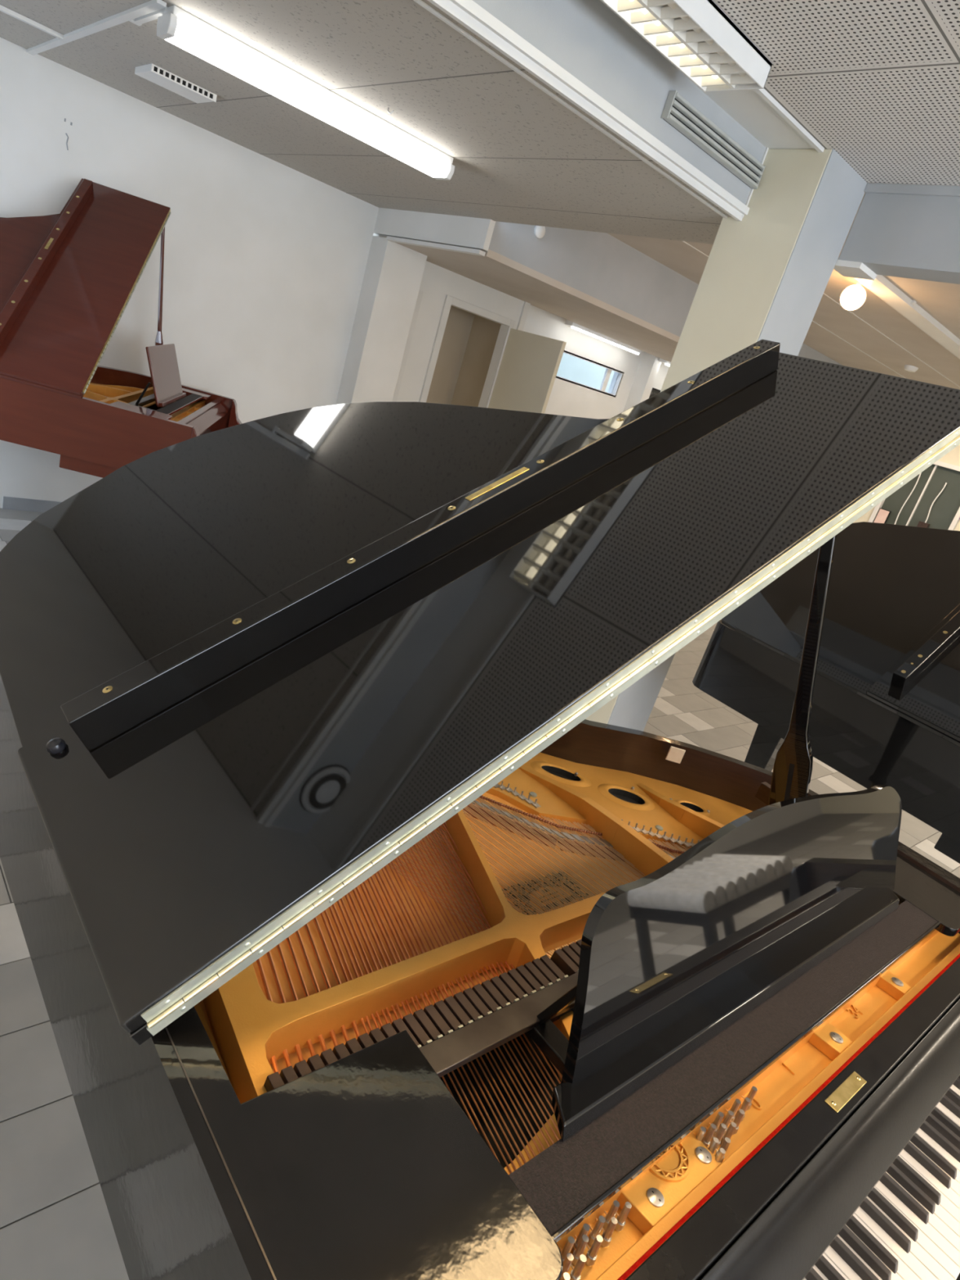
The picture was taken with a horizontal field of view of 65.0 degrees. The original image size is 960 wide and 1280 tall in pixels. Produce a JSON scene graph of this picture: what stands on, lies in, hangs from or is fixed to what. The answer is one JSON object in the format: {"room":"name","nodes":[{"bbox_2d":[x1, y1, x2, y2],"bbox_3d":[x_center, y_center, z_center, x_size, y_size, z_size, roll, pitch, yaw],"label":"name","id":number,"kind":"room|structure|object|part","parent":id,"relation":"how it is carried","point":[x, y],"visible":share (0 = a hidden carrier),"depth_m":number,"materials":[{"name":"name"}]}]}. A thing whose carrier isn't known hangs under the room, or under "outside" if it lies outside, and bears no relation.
{"room":"music room","nodes":[
{"label":"music room","id":0,"kind":"room"},
{"bbox_2d":[0,37,378,507],"bbox_3d":[-2.332,-1.919,4.440,3.440,2.418,0.120,-1,26,-42],"label":"wall","id":1,"kind":"structure","parent":0,"point":[265,260],"depth_m":4.65,"materials":[{"name":"paint"}]},
{"bbox_2d":[2,496,61,512],"bbox_3d":[-2.115,-0.844,5.245,2.065,0.075,0.012,-1,26,-42],"label":"baseboard","id":2,"kind":"structure","parent":1,"relation":"attached to","point":[9,503],"depth_m":4.63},
{"bbox_2d":[64,118,72,150],"bbox_3d":[-2.185,-2.674,3.988,0.038,0.141,0.006,-1,26,-42],"label":"wall marks","id":3,"kind":"object","parent":1,"relation":"attached to","point":[71,123],"depth_m":3.99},
{"bbox_2d":[0,0,731,244],"bbox_3d":[-0.975,-2.276,2.970,3.470,0.040,3.175,-1,26,-42],"label":"ceiling","id":4,"kind":"structure","parent":0,"point":[520,155],"depth_m":2.93,"materials":[{"name":"white paint"}]},
{"bbox_2d":[0,0,167,54],"bbox_3d":[-1.760,-2.502,3.001,0.420,0.016,1.973,-1,26,-42],"label":"cable cover","id":5,"kind":"object","parent":4,"relation":"attached to","point":[149,11],"visible":0.96,"depth_m":2.94,"materials":[{"name":"paint"}]},
{"bbox_2d":[134,63,217,102],"bbox_3d":[-1.393,-2.544,3.451,0.290,0.030,0.235,-1,26,-42],"label":"ceiling vent","id":6,"kind":"object","parent":4,"relation":"in","point":[157,75],"visible":1,"depth_m":3.41,"materials":[{"name":"white plastic"}]},
{"bbox_2d":[156,4,454,180],"bbox_3d":[-0.601,-2.067,2.913,1.220,0.085,0.136,-1,26,-42],"label":"lamp","id":7,"kind":"object","parent":4,"relation":"attached to","point":[177,26],"visible":1,"depth_m":2.79,"materials":[{"name":"white plastic"}]},
{"bbox_2d":[335,207,495,404],"bbox_3d":[-0.581,-1.837,5.328,0.340,2.678,1.550,-1,26,-42],"label":"wall","id":8,"kind":"structure","parent":0,"point":[393,273],"depth_m":5.30,"materials":[{"name":"paint"}]},
{"bbox_2d":[386,235,485,256],"bbox_3d":[-0.300,-2.496,4.766,0.045,0.022,1.025,-1,26,-42],"label":"trim","id":9,"kind":"structure","parent":8,"relation":"attached to","point":[432,245],"depth_m":4.70,"materials":[{"name":"paint"}]},
{"bbox_2d":[396,261,524,407],"bbox_3d":[-0.399,-1.879,6.344,1.300,2.190,0.092,-1,26,-42],"label":"wall","id":10,"kind":"structure","parent":0,"point":[437,282],"depth_m":5.98,"materials":[{"name":"paint"}]},
{"bbox_2d":[418,294,566,413],"bbox_3d":[-0.066,-1.640,6.235,0.758,2.020,0.668,-1,26,-42],"label":"door","id":11,"kind":"structure","parent":10,"relation":"in","point":[528,364],"depth_m":6.19,"materials":[{"name":"paint"}]},
{"bbox_3d":[-0.267,-1.781,6.446,0.750,2.020,0.020,-1,26,-42],"label":"frame","id":12,"kind":"part","parent":11,"relation":"part of","materials":[{"name":"paint"}]},
{"bbox_2d":[516,301,530,330],"bbox_3d":[0.092,-1.864,6.726,0.060,2.190,0.018,-1,26,-42],"label":"trim","id":13,"kind":"structure","parent":10,"relation":"attached to","point":[526,307],"depth_m":6.39,"materials":[{"name":"paint"}]},
{"bbox_2d":[426,306,501,406],"bbox_3d":[-0.613,-2.070,6.515,1.340,2.300,0.560,-1,26,-42],"label":"wall","id":14,"kind":"structure","parent":0,"point":[468,341],"depth_m":6.80,"materials":[{"name":"beige paint"}]},
{"bbox_2d":[0,507,959,1279],"bbox_3d":[0.582,0.109,5.148,9.000,0.050,12.400,-1,26,-42],"label":"floor","id":15,"kind":"structure","parent":0,"point":[55,1224],"depth_m":1.54,"materials":[{"name":"tile"}]},
{"bbox_2d":[0,177,242,477],"bbox_3d":[-2.108,-1.373,3.928,1.692,1.895,1.460,12,20,-15],"label":"grand piano","id":16,"kind":"object","parent":15,"relation":"on","point":[68,277],"visible":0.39,"depth_m":3.55,"materials":[{"name":"brown wood"}]},
{"bbox_3d":[-2.244,-1.822,3.602,1.085,0.020,1.520,12,56,-15],"label":"lid","id":17,"kind":"part","parent":16,"relation":"part of","materials":[{"name":"brown wood"}]},
{"bbox_3d":[-2.069,-1.904,3.618,0.014,0.001,0.090,12,56,-15],"label":"name plate","id":18,"kind":"part","parent":16,"relation":"part of","materials":[{"name":"gold metal"}]},
{"bbox_3d":[-2.265,-1.355,3.924,1.303,0.062,1.340,12,20,-15],"label":"cast plate","id":19,"kind":"part","parent":16,"relation":"part of","materials":[{"name":"gold metal"}]},
{"bbox_2d":[110,400,172,419],"bbox_3d":[-1.589,-1.068,3.530,0.251,0.016,0.182,12,20,-15],"label":"shelf","id":20,"kind":"object","parent":16,"relation":"attached to","point":[120,404],"depth_m":3.54,"materials":[{"name":"brown wood"}]},
{"bbox_3d":[-1.775,-1.287,4.023,0.034,0.010,1.200,12,20,-15],"label":"damper rail","id":21,"kind":"part","parent":16,"relation":"part of","materials":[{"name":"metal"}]},
{"bbox_2d":[155,393,202,413],"bbox_3d":[-1.616,-1.279,4.080,0.058,0.011,0.993,12,20,-15],"label":"shelf","id":22,"kind":"object","parent":16,"relation":"attached to","point":[184,402],"depth_m":4.01,"materials":[{"name":"black wood"}]},
{"bbox_3d":[-1.588,-1.274,4.087,0.004,0.011,0.993,12,20,-15],"label":"desk shelf moulding","id":23,"kind":"part","parent":16,"relation":"part of","materials":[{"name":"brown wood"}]},
{"bbox_3d":[-1.641,-1.222,4.091,0.165,0.048,1.338,12,20,-15],"label":"pin block plate","id":24,"kind":"part","parent":16,"relation":"part of","materials":[{"name":"gold metal"}]},
{"bbox_3d":[-1.302,-0.858,3.565,0.141,0.265,0.085,12,20,-15],"label":"arm","id":25,"kind":"part","parent":16,"relation":"part of","materials":[{"name":"brown wood"}]},
{"bbox_2d":[182,386,212,399],"bbox_3d":[-1.777,-1.513,4.589,0.251,0.016,0.168,12,20,-15],"label":"shelf","id":26,"kind":"object","parent":16,"relation":"attached to","point":[188,390],"depth_m":4.61,"materials":[{"name":"brown wood"}]},
{"bbox_3d":[-1.519,-1.373,4.789,0.141,0.265,0.085,12,20,-15],"label":"arm","id":27,"kind":"part","parent":16,"relation":"part of","materials":[{"name":"brown wood"}]},
{"bbox_2d":[0,339,959,1279],"bbox_3d":[0.000,0.268,1.393,1.460,1.799,1.872,-1,26,-42],"label":"grand piano","id":28,"kind":"object","parent":15,"relation":"on","point":[358,950],"visible":1,"depth_m":0.95,"materials":[{"name":"black paint"}]},
{"bbox_3d":[-0.104,-0.287,1.392,1.520,0.020,1.265,-32,44,-24],"label":"lid","id":29,"kind":"part","parent":28,"relation":"part of","materials":[{"name":"black paint"}]},
{"bbox_2d":[240,1030,563,1279],"bbox_3d":[-0.069,0.465,0.638,0.182,0.016,0.251,-1,26,-42],"label":"shelf","id":30,"kind":"object","parent":28,"relation":"attached to","point":[370,1167],"depth_m":0.64,"materials":[{"name":"black paint"}]},
{"bbox_3d":[-0.066,0.226,1.486,1.340,0.062,1.432,-1,26,-42],"label":"cast plate","id":31,"kind":"part","parent":28,"relation":"part of","materials":[{"name":"gold metal"}]},
{"bbox_3d":[0.028,-0.245,1.178,0.121,0.001,0.013,-32,44,-24],"label":"name plate","id":32,"kind":"part","parent":28,"relation":"part of","materials":[{"name":"gold metal"}]},
{"bbox_3d":[0.283,0.431,1.086,1.200,0.010,0.034,-1,26,-42],"label":"damper rail","id":33,"kind":"part","parent":28,"relation":"part of","materials":[{"name":"metal"}]},
{"bbox_2d":[508,900,937,1235],"bbox_3d":[0.407,0.486,0.986,0.993,0.011,0.058,-1,26,-42],"label":"shelf","id":34,"kind":"object","parent":28,"relation":"attached to","point":[557,1189],"depth_m":0.82,"materials":[{"name":"black wood"}]},
{"bbox_3d":[0.378,0.537,1.007,1.338,0.048,0.165,-1,26,-42],"label":"pin block plate","id":35,"kind":"part","parent":28,"relation":"part of","materials":[{"name":"gold metal"}]},
{"bbox_3d":[0.425,0.498,0.966,0.993,0.011,0.004,-1,26,-42],"label":"desk shelf moulding","id":36,"kind":"part","parent":28,"relation":"part of","materials":[{"name":"black paint"}]},
{"bbox_2d":[892,853,959,936],"bbox_3d":[0.790,0.449,1.423,0.168,0.016,0.251,-1,26,-42],"label":"shelf","id":37,"kind":"object","parent":28,"relation":"attached to","point":[935,896],"depth_m":1.38,"materials":[{"name":"black paint"}]},
{"bbox_2d":[585,148,831,724],"bbox_3d":[0.848,-0.587,3.233,0.310,2.612,0.346,-1,26,-42],"label":"column","id":38,"kind":"structure","parent":15,"relation":"on","point":[747,262],"depth_m":2.82,"materials":[{"name":"beige paint"}]},
{"bbox_2d":[607,148,866,731],"bbox_3d":[0.955,-0.511,3.118,0.306,2.612,0.004,-1,26,-42],"label":"column face","id":39,"kind":"structure","parent":38,"relation":"attached to","point":[839,193],"depth_m":2.81,"materials":[{"name":"grey paint"}]},
{"bbox_2d":[692,521,959,863],"bbox_3d":[1.914,0.317,2.856,1.460,1.833,1.692,-1,26,-42],"label":"grand piano","id":40,"kind":"object","parent":15,"relation":"on","point":[886,704],"visible":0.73,"depth_m":2.70,"materials":[{"name":"black paint"}]},
{"bbox_3d":[1.192,0.548,3.237,0.140,0.640,0.140,-1,26,-42],"label":"leg","id":41,"kind":"part","parent":40,"relation":"part of","materials":[{"name":"black paint"}]},
{"bbox_3d":[1.802,-0.239,2.847,1.520,0.020,1.085,-33,44,-22],"label":"lid","id":42,"kind":"part","parent":40,"relation":"part of","materials":[{"name":"black paint"}]},
{"bbox_2d":[373,232,679,362],"bbox_3d":[1.565,-2.613,6.655,5.240,0.040,1.350,-1,26,-42],"label":"ceiling slab","id":43,"kind":"structure","parent":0,"point":[498,272],"depth_m":5.49,"materials":[{"name":"paint"}]},
{"bbox_2d":[522,304,669,418],"bbox_3d":[1.184,-2.117,8.269,3.640,2.250,0.120,-1,26,-42],"label":"wall","id":44,"kind":"structure","parent":0,"point":[568,398],"depth_m":7.73,"materials":[{"name":"paint"}]},
{"bbox_2d":[555,351,622,396],"bbox_3d":[1.104,-2.736,7.743,1.010,0.265,0.060,-1,26,-42],"label":"window","id":45,"kind":"structure","parent":44,"relation":"in","point":[573,368],"depth_m":7.78,"materials":[{"name":"glass"}]},
{"bbox_2d":[648,387,660,398],"bbox_3d":[1.909,-2.579,8.533,0.440,0.520,0.017,-1,26,-42],"label":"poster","id":46,"kind":"object","parent":44,"relation":"attached to","point":[654,391],"visible":0.07,"depth_m":8.43,"materials":[{"name":"black paper"}]},
{"bbox_2d":[472,0,765,204],"bbox_3d":[-0.088,-1.679,1.804,2.970,0.234,0.030,-1,26,-42],"label":"ceiling beam","id":47,"kind":"structure","parent":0,"point":[586,38],"depth_m":2.23,"materials":[{"name":"grey paint"}]},
{"bbox_2d":[413,0,749,221],"bbox_3d":[-0.126,-1.589,1.847,2.970,0.046,0.095,-1,26,-42],"label":"trim","id":48,"kind":"structure","parent":47,"relation":"attached to","point":[468,13],"depth_m":2.19,"materials":[{"name":"paint"}]},
{"bbox_2d":[661,90,765,188],"bbox_3d":[0.810,-1.698,2.577,0.580,0.076,0.032,-1,26,-42],"label":"grille","id":49,"kind":"object","parent":47,"relation":"attached to","point":[680,113],"visible":1,"depth_m":2.54,"materials":[{"name":"grey metal"}]},
{"bbox_2d":[742,88,824,217],"bbox_3d":[-0.009,-1.623,1.718,2.970,0.234,0.230,-1,26,-42],"label":"trim","id":50,"kind":"structure","parent":47,"relation":"attached to","point":[762,93],"depth_m":2.47,"materials":[{"name":"paint"}]},
{"bbox_2d":[623,351,661,411],"bbox_3d":[1.542,-2.057,8.412,0.120,2.250,0.180,-1,26,-42],"label":"pier","id":51,"kind":"object","parent":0,"point":[647,371],"depth_m":8.09,"materials":[{"name":"paint"}]},
{"bbox_2d":[488,221,841,364],"bbox_3d":[2.033,-2.536,6.144,5.240,0.422,0.035,-1,26,-42],"label":"ceiling beam","id":52,"kind":"structure","parent":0,"point":[599,265],"depth_m":5.06,"materials":[{"name":"grey paint"}]},
{"bbox_2d":[533,225,545,238],"bbox_3d":[0.368,-2.490,4.587,0.080,0.080,0.026,-1,26,-42],"label":"detector","id":53,"kind":"object","parent":52,"relation":"attached to","point":[539,231],"visible":0.86,"depth_m":4.58,"materials":[{"name":"white plastic"}]},
{"bbox_2d":[600,0,813,148],"bbox_3d":[0.101,-1.750,1.744,3.390,0.040,0.220,-1,26,-42],"label":"ceiling strip","id":54,"kind":"object","parent":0,"point":[747,108],"depth_m":2.53,"materials":[{"name":"paint"}]},
{"bbox_2d":[601,0,772,92],"bbox_3d":[0.327,-1.653,1.832,1.180,0.064,0.210,-1,26,-42],"label":"lamp","id":55,"kind":"object","parent":54,"relation":"attached to","point":[697,37],"visible":1,"depth_m":2.06,"materials":[{"name":"white metal"}]},
{"bbox_3d":[0.431,-1.639,1.937,0.024,0.020,0.198,-1,26,-42],"label":"louvre blade","id":56,"kind":"part","parent":55,"relation":"part of","materials":[{"name":"white metal"}]},
{"bbox_3d":[0.474,-1.640,1.977,0.024,0.020,0.198,-1,26,-42],"label":"louvre blade","id":57,"kind":"part","parent":55,"relation":"part of","materials":[{"name":"white metal"}]},
{"bbox_3d":[0.518,-1.641,2.017,0.024,0.020,0.198,-1,26,-42],"label":"louvre blade","id":58,"kind":"part","parent":55,"relation":"part of","materials":[{"name":"white metal"}]},
{"bbox_3d":[0.561,-1.641,2.057,0.024,0.020,0.198,-1,26,-42],"label":"louvre blade","id":59,"kind":"part","parent":55,"relation":"part of","materials":[{"name":"white metal"}]},
{"bbox_3d":[0.326,-1.650,1.833,1.168,0.048,0.012,-1,26,-42],"label":"blade","id":60,"kind":"part","parent":55,"relation":"part of","materials":[{"name":"white metal"}]},
{"bbox_3d":[0.605,-1.642,2.096,0.024,0.020,0.198,-1,26,-42],"label":"louvre blade","id":61,"kind":"part","parent":55,"relation":"part of","materials":[{"name":"white metal"}]},
{"bbox_3d":[0.648,-1.643,2.136,0.024,0.020,0.198,-1,26,-42],"label":"louvre blade","id":62,"kind":"part","parent":55,"relation":"part of","materials":[{"name":"white metal"}]},
{"bbox_3d":[0.692,-1.644,2.176,0.024,0.020,0.198,-1,26,-42],"label":"louvre blade","id":63,"kind":"part","parent":55,"relation":"part of","materials":[{"name":"white metal"}]},
{"bbox_3d":[0.735,-1.645,2.216,0.024,0.020,0.198,-1,26,-42],"label":"louvre blade","id":64,"kind":"part","parent":55,"relation":"part of","materials":[{"name":"white metal"}]},
{"bbox_2d":[607,0,959,389],"bbox_3d":[2.987,-1.137,2.549,8.720,0.040,7.100,-1,26,-42],"label":"ceiling","id":65,"kind":"structure","parent":0,"point":[876,83],"depth_m":2.26,"materials":[{"name":"white paint"}]},
{"bbox_2d":[840,280,866,310],"bbox_3d":[2.079,-1.915,4.193,0.132,0.151,0.132,-1,26,-42],"label":"spot lamp","id":66,"kind":"object","parent":65,"relation":"attached to","point":[853,296],"visible":1,"depth_m":4.16,"materials":[{"name":"white glass"}]},
{"bbox_2d":[838,182,959,284],"bbox_3d":[2.952,-0.510,1.262,0.165,0.262,4.897,-1,26,-42],"label":"beam","id":67,"kind":"structure","parent":65,"relation":"attached to","point":[901,230],"depth_m":2.70,"materials":[{"name":"grey paint"}]},
{"bbox_2d":[833,257,876,279],"bbox_3d":[1.440,-1.436,2.910,0.148,0.030,0.130,-1,26,-42],"label":"stub","id":68,"kind":"object","parent":67,"relation":"attached to","point":[845,268],"visible":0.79,"depth_m":2.88,"materials":[{"name":"paint"}]},
{"bbox_2d":[853,274,959,359],"bbox_3d":[3.436,-1.940,5.244,4.100,0.030,0.180,-1,26,-42],"label":"lamp","id":69,"kind":"object","parent":65,"relation":"attached to","point":[881,286],"depth_m":4.37,"materials":[{"name":"white metal"}]},
{"bbox_2d":[904,364,918,372],"bbox_3d":[3.606,-2.270,6.312,0.110,0.040,0.110,-1,26,-42],"label":"smoke detector","id":70,"kind":"object","parent":65,"relation":"attached to","point":[908,367],"visible":1,"depth_m":6.28,"materials":[{"name":"white plastic"}]},
{"bbox_2d":[852,444,959,530],"bbox_3d":[4.231,-1.108,7.578,0.100,2.612,12.200,-1,26,-42],"label":"wall","id":71,"kind":"structure","parent":0,"point":[953,457],"depth_m":7.20,"materials":[{"name":"beige paint"}]},
{"bbox_2d":[682,240,905,377],"bbox_3d":[2.494,-2.406,5.671,5.000,0.003,0.008,-1,26,-42],"label":"trim","id":72,"kind":"structure","parent":71,"relation":"attached to","point":[682,241],"depth_m":5.99,"materials":[{"name":"paint"}]},
{"bbox_2d":[873,507,891,523],"bbox_3d":[4.079,-1.242,7.651,0.024,0.170,0.110,-1,26,-42],"label":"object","id":73,"kind":"structure","parent":71,"relation":"attached to","point":[882,515],"depth_m":7.64,"materials":[{"name":"pink"}]},
{"bbox_2d":[823,293,959,387],"bbox_3d":[2.819,-2.176,5.321,5.000,0.003,0.008,-1,26,-42],"label":"trim","id":74,"kind":"structure","parent":71,"relation":"attached to","point":[824,293],"depth_m":5.45,"materials":[{"name":"paint"}]},
{"bbox_2d":[867,460,959,530],"bbox_3d":[4.171,-0.806,7.599,0.090,2.020,0.760,-1,26,-42],"label":"door","id":75,"kind":"structure","parent":71,"relation":"in","point":[944,513],"depth_m":7.35,"materials":[{"name":"paint"}]},
{"bbox_2d":[894,472,921,524],"bbox_3d":[4.229,-1.371,7.479,0.012,0.651,0.036,-1,26,-42],"label":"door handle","id":76,"kind":"object","parent":75,"relation":"hanging from","point":[921,473],"visible":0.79,"depth_m":7.47,"materials":[{"name":"white plastic"}]},
{"bbox_2d":[924,482,946,522],"bbox_3d":[4.400,-1.327,7.292,0.012,0.410,0.040,-1,26,-42],"label":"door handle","id":77,"kind":"object","parent":75,"relation":"hanging from","point":[945,482],"visible":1,"depth_m":7.29,"materials":[{"name":"white plastic"}]},
{"bbox_2d":[916,520,929,528],"bbox_3d":[4.324,-1.102,7.365,0.050,0.095,0.090,-1,26,-42],"label":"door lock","id":78,"kind":"object","parent":77,"relation":"hanging from","point":[921,524],"visible":0.5,"depth_m":7.34,"materials":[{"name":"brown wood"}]},
{"bbox_3d":[1.468,-3.177,7.935,3.640,0.040,0.950,-1,26,-42],"label":"ceiling","id":79,"kind":"structure","parent":0,"visible":0},
{"bbox_2d":[564,319,641,354],"bbox_3d":[1.234,-2.991,7.424,1.080,0.092,0.100,-1,26,-42],"label":"lamp","id":80,"kind":"object","parent":79,"relation":"attached to","point":[580,328],"visible":0.56,"depth_m":7.34,"materials":[{"name":"white plastic"}]},
{"bbox_2d":[571,326,639,354],"bbox_3d":[1.249,-2.944,7.425,1.020,0.016,0.034,-1,26,-42],"label":"diffuser","id":81,"kind":"object","parent":80,"relation":"attached to","point":[582,329],"depth_m":7.39,"materials":[{"name":"white plastic"}]},
{"bbox_2d":[658,358,671,366],"bbox_3d":[2.329,-2.967,8.303,1.080,0.092,0.100,-1,26,-42],"label":"lamp","id":82,"kind":"object","parent":79,"relation":"attached to","point":[667,363],"visible":0.22,"depth_m":7.95,"materials":[{"name":"white plastic"}]}
]}

